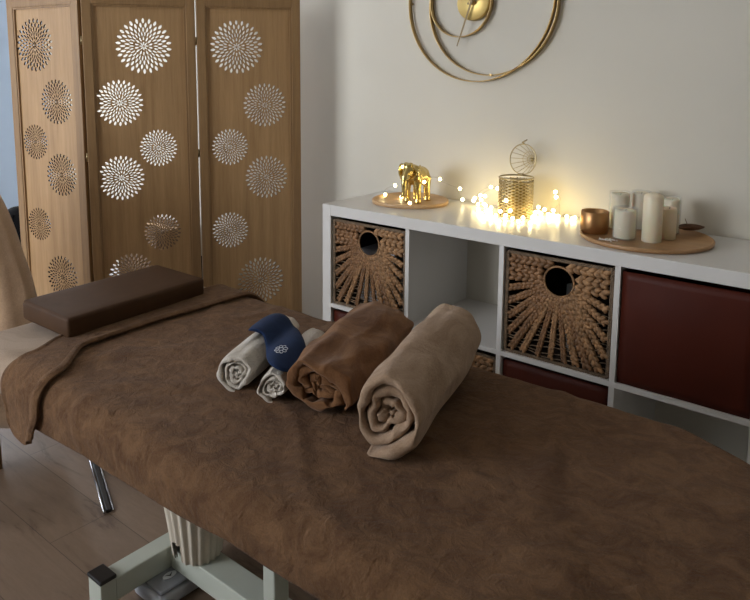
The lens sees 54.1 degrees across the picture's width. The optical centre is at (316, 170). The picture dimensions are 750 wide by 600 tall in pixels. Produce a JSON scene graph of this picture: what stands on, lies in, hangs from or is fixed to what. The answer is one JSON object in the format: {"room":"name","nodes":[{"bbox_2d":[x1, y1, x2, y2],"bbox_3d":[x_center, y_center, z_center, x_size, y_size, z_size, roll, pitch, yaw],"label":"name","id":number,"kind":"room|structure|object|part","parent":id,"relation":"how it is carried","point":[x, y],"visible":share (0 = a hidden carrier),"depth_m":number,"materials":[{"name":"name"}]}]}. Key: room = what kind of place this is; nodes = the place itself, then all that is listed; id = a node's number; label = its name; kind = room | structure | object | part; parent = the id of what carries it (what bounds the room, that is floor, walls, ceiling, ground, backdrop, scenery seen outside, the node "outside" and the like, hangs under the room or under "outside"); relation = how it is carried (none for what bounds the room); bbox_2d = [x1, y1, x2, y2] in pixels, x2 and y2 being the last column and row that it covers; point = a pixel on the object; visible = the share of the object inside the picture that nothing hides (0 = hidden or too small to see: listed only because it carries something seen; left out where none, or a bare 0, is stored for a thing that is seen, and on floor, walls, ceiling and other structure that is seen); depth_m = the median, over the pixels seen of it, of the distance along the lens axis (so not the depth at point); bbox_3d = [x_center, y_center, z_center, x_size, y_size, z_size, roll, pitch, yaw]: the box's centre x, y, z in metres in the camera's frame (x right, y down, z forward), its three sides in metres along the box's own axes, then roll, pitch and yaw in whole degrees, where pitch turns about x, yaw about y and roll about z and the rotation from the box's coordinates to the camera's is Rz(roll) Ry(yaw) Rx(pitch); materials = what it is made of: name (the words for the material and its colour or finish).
{"room":"spa","nodes":[
{"label":"spa","id":0,"kind":"room"},
{"bbox_2d":[0,0,51,223],"bbox_3d":[-3.201,-0.431,3.250,0.100,2.500,4.190,7,11,42],"label":"wall","id":1,"kind":"structure","parent":0,"point":[8,173],"depth_m":4.60,"materials":[{"name":"blue paint"}]},
{"bbox_2d":[0,262,317,599],"bbox_3d":[-0.986,1.131,1.463,6.050,0.100,4.390,7,11,42],"label":"floor","id":2,"kind":"structure","parent":0,"point":[55,530],"depth_m":2.04,"materials":[{"name":"brown wood"}]},
{"bbox_2d":[0,195,36,468],"bbox_3d":[-1.242,0.464,2.177,0.678,1.020,0.596,0,8,0],"label":"armchair","id":3,"kind":"object","parent":2,"relation":"on","point":[17,285],"visible":0.42,"depth_m":2.35,"materials":[{"name":"beige fabric"}]},
{"bbox_3d":[-1.030,0.771,2.314,0.045,0.371,0.039,0,8,0],"label":"leg","id":4,"kind":"part","parent":3,"relation":"part of","materials":[{"name":"silver metal"}]},
{"bbox_2d":[8,206,53,285],"bbox_3d":[-1.456,0.478,3.522,0.400,0.610,0.330,7,11,42],"label":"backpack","id":5,"kind":"object","parent":2,"relation":"on","point":[13,211],"visible":0.07,"depth_m":3.43,"materials":[{"name":"black fabric"}]},
{"bbox_2d":[88,459,114,513],"bbox_3d":[-0.712,0.947,2.352,0.034,0.010,0.550,-4,9,-24],"label":"chair leg","id":6,"kind":"object","parent":2,"relation":"on","point":[105,493],"visible":0.48,"depth_m":2.21,"materials":[{"name":"silver metal"}]},
{"bbox_3d":[-0.724,0.948,2.347,0.007,0.007,0.550,-4,9,-24],"label":"chrome rod","id":7,"kind":"part","parent":6,"relation":"part of","materials":[{"name":"metal"}]},
{"bbox_2d":[0,287,291,599],"bbox_3d":[-0.012,0.759,1.566,1.750,0.600,0.725,7,11,42],"label":"table","id":8,"kind":"object","parent":2,"relation":"on","point":[191,550],"visible":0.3,"depth_m":1.72,"materials":[{"name":"grey metal"}]},
{"bbox_3d":[-0.013,0.500,1.529,1.750,0.076,0.725,7,11,42],"label":"mattress","id":9,"kind":"part","parent":8,"relation":"part of","materials":[{"name":"brown fabric"}]},
{"bbox_3d":[-0.496,0.990,1.698,0.054,0.108,0.040,7,11,42],"label":"foot post","id":10,"kind":"part","parent":8,"relation":"part of","materials":[{"name":"grey metal"}]},
{"bbox_2d":[23,265,203,336],"bbox_3d":[-0.546,0.350,2.010,0.216,0.054,0.444,8,11,38],"label":"bolster cushion","id":11,"kind":"object","parent":8,"relation":"on","point":[77,310],"visible":1,"depth_m":1.94,"materials":[{"name":"brown leather"}]},
{"bbox_2d":[0,284,749,599],"bbox_3d":[0.057,0.528,1.459,1.577,0.167,0.793,7,11,42],"label":"fleece blanket","id":12,"kind":"object","parent":8,"relation":"on","point":[515,489],"visible":0.83,"depth_m":1.21,"materials":[{"name":"brown fabric"}]},
{"bbox_2d":[216,316,298,391],"bbox_3d":[-0.122,0.400,1.622,0.087,0.079,0.278,3,9,20],"label":"rolled towel","id":13,"kind":"object","parent":12,"relation":"on","point":[246,361],"visible":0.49,"depth_m":1.51,"materials":[{"name":"white fabric"}]},
{"bbox_2d":[257,328,323,402],"bbox_3d":[-0.046,0.413,1.573,0.070,0.067,0.272,3,9,19],"label":"rolled towel","id":14,"kind":"object","parent":12,"relation":"on","point":[273,383],"visible":0.33,"depth_m":1.46,"materials":[{"name":"white fabric"}]},
{"bbox_2d":[248,313,305,371],"bbox_3d":[-0.077,0.360,1.556,0.112,0.028,0.284,-3,9,-17],"label":"mask","id":15,"kind":"object","parent":14,"relation":"on","point":[284,343],"visible":0.94,"depth_m":1.55,"materials":[{"name":"blue fabric"}]},
{"bbox_2d":[286,301,413,411],"bbox_3d":[0.083,0.388,1.569,0.165,0.115,0.413,3,9,24],"label":"rolled towel","id":16,"kind":"object","parent":12,"relation":"on","point":[333,369],"visible":0.98,"depth_m":1.45,"materials":[{"name":"brown fabric"}]},
{"bbox_2d":[357,303,480,459],"bbox_3d":[0.211,0.391,1.422,0.139,0.151,0.448,4,9,25],"label":"rolled towel","id":17,"kind":"object","parent":12,"relation":"on","point":[400,400],"visible":1,"depth_m":1.27,"materials":[{"name":"beige fabric"}]},
{"bbox_2d":[119,217,180,274],"bbox_3d":[-0.837,0.507,3.828,0.340,0.461,0.240,7,11,42],"label":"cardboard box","id":18,"kind":"object","parent":2,"relation":"on","point":[126,256],"visible":0.09,"depth_m":3.70,"materials":[{"name":"brown cardboard"}]},
{"bbox_2d":[6,0,301,311],"bbox_3d":[-0.639,0.082,2.919,1.162,1.560,0.236,-1,8,-3],"label":"folding screen","id":19,"kind":"object","parent":2,"relation":"on","point":[89,228],"visible":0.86,"depth_m":2.89,"materials":[{"name":"brown wood"}]},
{"bbox_3d":[-1.050,0.055,2.893,0.330,1.383,0.006,5,9,30],"label":"moulding","id":20,"kind":"part","parent":19,"relation":"part of","materials":[{"name":"brown wood"}]},
{"bbox_3d":[-1.046,0.054,2.899,0.332,1.383,0.006,5,9,30],"label":"cutout panel","id":21,"kind":"part","parent":19,"relation":"part of","materials":[{"name":"brown wood"}]},
{"bbox_3d":[-1.047,0.086,2.902,0.400,1.560,0.022,5,9,30],"label":"panel frame","id":22,"kind":"part","parent":19,"relation":"part of","materials":[{"name":"brown wood"}]},
{"bbox_3d":[-0.670,0.089,2.866,0.419,1.560,0.022,-3,9,-18],"label":"panel frame","id":23,"kind":"part","parent":19,"relation":"part of","materials":[{"name":"brown wood"}]},
{"bbox_3d":[-0.669,0.059,2.857,0.349,1.383,0.006,-3,9,-18],"label":"moulding","id":24,"kind":"part","parent":19,"relation":"part of","materials":[{"name":"brown wood"}]},
{"bbox_3d":[-0.671,0.058,2.864,0.351,1.383,0.006,-3,9,-18],"label":"cutout panel","id":25,"kind":"part","parent":19,"relation":"part of","materials":[{"name":"brown wood"}]},
{"bbox_3d":[-0.266,0.070,2.993,0.417,1.560,0.022,-3,9,-17],"label":"panel frame","id":26,"kind":"part","parent":19,"relation":"part of","materials":[{"name":"brown wood"}]},
{"bbox_3d":[-0.265,0.039,2.983,0.347,1.383,0.006,-3,9,-17],"label":"moulding","id":27,"kind":"part","parent":19,"relation":"part of","materials":[{"name":"brown wood"}]},
{"bbox_3d":[-0.267,0.038,2.990,0.349,1.383,0.006,-3,9,-17],"label":"cutout panel","id":28,"kind":"part","parent":19,"relation":"part of","materials":[{"name":"brown wood"}]},
{"bbox_2d":[135,566,197,599],"bbox_3d":[-0.364,1.007,1.791,0.110,0.047,0.130,7,11,42],"label":"foot pedal","id":29,"kind":"object","parent":2,"relation":"on","point":[170,584],"visible":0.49,"depth_m":1.76,"materials":[{"name":"grey plastic"}]},
{"bbox_3d":[-0.358,0.987,1.782,0.020,0.001,0.038,7,11,42],"label":"emblem plate","id":30,"kind":"part","parent":29,"relation":"part of","materials":[{"name":"white metal"}]},
{"bbox_2d":[323,190,749,463],"bbox_3d":[0.699,0.549,2.427,1.466,0.766,0.388,7,11,42],"label":"shelf unit","id":31,"kind":"object","parent":2,"relation":"on","point":[436,239],"visible":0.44,"depth_m":2.32,"materials":[{"name":"white laminate"}]},
{"bbox_2d":[334,309,347,321],"bbox_3d":[0.305,0.681,2.797,0.328,0.321,0.362,7,11,42],"label":"storage bin","id":32,"kind":"object","parent":31,"relation":"in","point":[338,313],"visible":0.02,"depth_m":2.75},
{"bbox_3d":[0.169,0.483,2.900,0.040,0.766,0.388,7,11,42],"label":"panel","id":33,"kind":"part","parent":31,"relation":"part of","materials":[{"name":"white laminate"}]},
{"bbox_2d":[333,217,404,313],"bbox_3d":[0.304,0.333,2.748,0.330,0.327,0.367,7,11,42],"label":"woven basket","id":34,"kind":"object","parent":31,"relation":"on","point":[350,261],"visible":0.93,"depth_m":2.63,"materials":[{"name":"wicker"}]},
{"bbox_2d":[360,243,402,305],"bbox_3d":[0.260,0.390,2.737,0.160,0.200,0.110,7,11,42],"label":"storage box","id":35,"kind":"object","parent":34,"relation":"in","point":[372,249],"visible":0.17,"depth_m":2.71,"materials":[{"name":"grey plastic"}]},
{"bbox_2d":[372,192,448,208],"bbox_3d":[0.355,0.112,2.731,0.282,0.015,0.283,7,11,42],"label":"wooden tray","id":36,"kind":"object","parent":31,"relation":"on","point":[390,201],"visible":0.84,"depth_m":2.69,"materials":[{"name":"brown wood"}]},
{"bbox_2d":[398,162,430,203],"bbox_3d":[0.362,0.041,2.689,0.089,0.153,0.174,6,10,38],"label":"elephant figurine","id":37,"kind":"object","parent":36,"relation":"on","point":[405,173],"visible":0.94,"depth_m":2.66,"materials":[{"name":"gold metal"}]},
{"bbox_2d":[384,165,579,224],"bbox_3d":[0.533,0.071,2.533,0.770,0.145,0.224,7,11,42],"label":"fairy lights","id":38,"kind":"object","parent":31,"relation":"on","point":[484,204],"visible":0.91,"depth_m":2.44,"materials":[{"name":"yellow"}]},
{"bbox_2d":[471,349,495,372],"bbox_3d":[0.565,0.714,2.566,0.330,0.323,0.367,7,11,42],"label":"woven basket","id":39,"kind":"object","parent":31,"relation":"on","point":[484,360],"visible":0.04,"depth_m":2.33,"materials":[{"name":"wicker"}]},
{"bbox_2d":[497,139,536,218],"bbox_3d":[0.696,0.023,2.491,0.118,0.257,0.173,7,11,42],"label":"metal lantern","id":40,"kind":"object","parent":31,"relation":"on","point":[517,194],"visible":0.93,"depth_m":2.45,"materials":[{"name":"gold metal"}]},
{"bbox_3d":[0.731,-0.038,2.524,0.064,0.108,0.108,1,6,-40],"label":"lid","id":41,"kind":"part","parent":40,"relation":"part of","materials":[{"name":"gold metal"}]},
{"bbox_3d":[0.697,0.190,2.376,1.386,0.040,0.388,7,11,42],"label":"panel","id":42,"kind":"part","parent":31,"relation":"part of","materials":[{"name":"white laminate"}]},
{"bbox_3d":[0.699,0.549,2.428,1.386,0.016,0.388,7,11,42],"label":"shelf","id":43,"kind":"part","parent":31,"relation":"part of","materials":[{"name":"white laminate"}]},
{"bbox_2d":[503,357,608,405],"bbox_3d":[0.826,0.746,2.333,0.328,0.321,0.360,7,11,42],"label":"storage bin","id":44,"kind":"object","parent":31,"relation":"on","point":[543,377],"visible":0.2,"depth_m":2.19,"materials":[{"name":"red leather"}]},
{"bbox_2d":[503,248,614,378],"bbox_3d":[0.825,0.398,2.284,0.330,0.327,0.367,7,11,42],"label":"woven basket","id":45,"kind":"object","parent":31,"relation":"on","point":[539,313],"visible":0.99,"depth_m":2.17,"materials":[{"name":"woven water hyacinth"},{"name":"seagrass"},{"name":"twig"}]},
{"bbox_2d":[565,283,576,347],"bbox_3d":[0.806,0.455,2.270,0.060,0.200,0.060,7,11,42],"label":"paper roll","id":46,"kind":"object","parent":45,"relation":"in","point":[569,285],"visible":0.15,"depth_m":2.26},
{"bbox_2d":[580,227,714,254],"bbox_3d":[0.965,0.196,2.143,0.362,0.013,0.362,7,11,42],"label":"round board","id":47,"kind":"object","parent":31,"relation":"on","point":[686,242],"visible":0.66,"depth_m":2.06,"materials":[{"name":"brown wood"}]},
{"bbox_2d":[580,208,608,234],"bbox_3d":[0.841,0.153,2.207,0.082,0.066,0.082,7,11,42],"label":"copper cup","id":48,"kind":"object","parent":47,"relation":"on","point":[595,221],"visible":1,"depth_m":2.17,"materials":[{"name":"metal"}]},
{"bbox_2d":[598,237,617,241],"bbox_3d":[0.840,0.199,2.105,0.054,0.004,0.031,7,11,42],"label":"salt","id":49,"kind":"object","parent":47,"relation":"on","point":[605,239],"visible":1,"depth_m":2.10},
{"bbox_2d":[609,192,629,228],"bbox_3d":[0.931,0.122,2.240,0.064,0.117,0.064,7,11,42],"label":"pillar candle","id":50,"kind":"object","parent":47,"relation":"on","point":[618,199],"visible":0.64,"depth_m":2.22,"materials":[{"name":"beige wax"}]},
{"bbox_2d":[613,208,636,238],"bbox_3d":[0.896,0.152,2.120,0.068,0.092,0.068,7,11,42],"label":"pillar candle","id":51,"kind":"object","parent":47,"relation":"on","point":[624,218],"visible":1,"depth_m":2.10,"materials":[{"name":"beige wax"}]},
{"bbox_2d":[632,191,647,228],"bbox_3d":[0.993,0.121,2.238,0.058,0.119,0.058,7,11,42],"label":"pillar candle","id":52,"kind":"object","parent":47,"relation":"on","point":[638,196],"visible":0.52,"depth_m":2.22,"materials":[{"name":"beige wax"}]},
{"bbox_2d":[641,192,663,242],"bbox_3d":[0.959,0.132,2.082,0.053,0.142,0.053,7,11,42],"label":"pillar candle","id":53,"kind":"object","parent":47,"relation":"on","point":[653,202],"visible":1,"depth_m":2.06,"materials":[{"name":"beige wax"}]},
{"bbox_2d":[662,206,676,239],"bbox_3d":[1.020,0.152,2.115,0.043,0.093,0.043,7,11,42],"label":"pillar candle","id":54,"kind":"object","parent":47,"relation":"on","point":[669,213],"visible":0.84,"depth_m":2.10,"materials":[{"name":"beige wax"}]},
{"bbox_2d":[664,198,680,233],"bbox_3d":[1.059,0.133,2.177,0.054,0.112,0.054,7,11,42],"label":"pillar candle","id":55,"kind":"object","parent":47,"relation":"on","point":[672,202],"visible":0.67,"depth_m":2.16,"materials":[{"name":"beige wax"}]},
{"bbox_2d":[678,219,704,230],"bbox_3d":[1.113,0.161,2.167,0.080,0.037,0.037,0,8,0],"label":"bowl","id":56,"kind":"object","parent":47,"relation":"on","point":[690,227],"visible":1,"depth_m":2.16,"materials":[{"name":"brown wood"}]},
{"bbox_2d":[617,268,749,418],"bbox_3d":[1.081,0.432,2.046,0.328,0.321,0.362,7,11,42],"label":"storage bin","id":57,"kind":"object","parent":31,"relation":"on","point":[688,340],"visible":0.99,"depth_m":1.91,"materials":[{"name":"red leather"}]},
{"bbox_3d":[1.229,0.615,1.955,0.040,0.766,0.388,7,11,42],"label":"panel","id":58,"kind":"part","parent":31,"relation":"part of","materials":[{"name":"white laminate"}]},
{"bbox_2d":[44,0,749,462],"bbox_3d":[0.445,-0.388,2.855,5.850,2.500,0.100,7,11,42],"label":"wall","id":59,"kind":"structure","parent":0,"point":[628,96],"depth_m":2.55,"materials":[{"name":"paint"}]},
{"bbox_2d":[408,0,560,81],"bbox_3d":[0.579,-0.611,2.605,0.600,0.586,0.037,7,11,42],"label":"wall clock","id":60,"kind":"object","parent":59,"relation":"attached to","point":[472,10],"visible":1,"depth_m":2.62,"materials":[{"name":"gold metal"}]}
]}

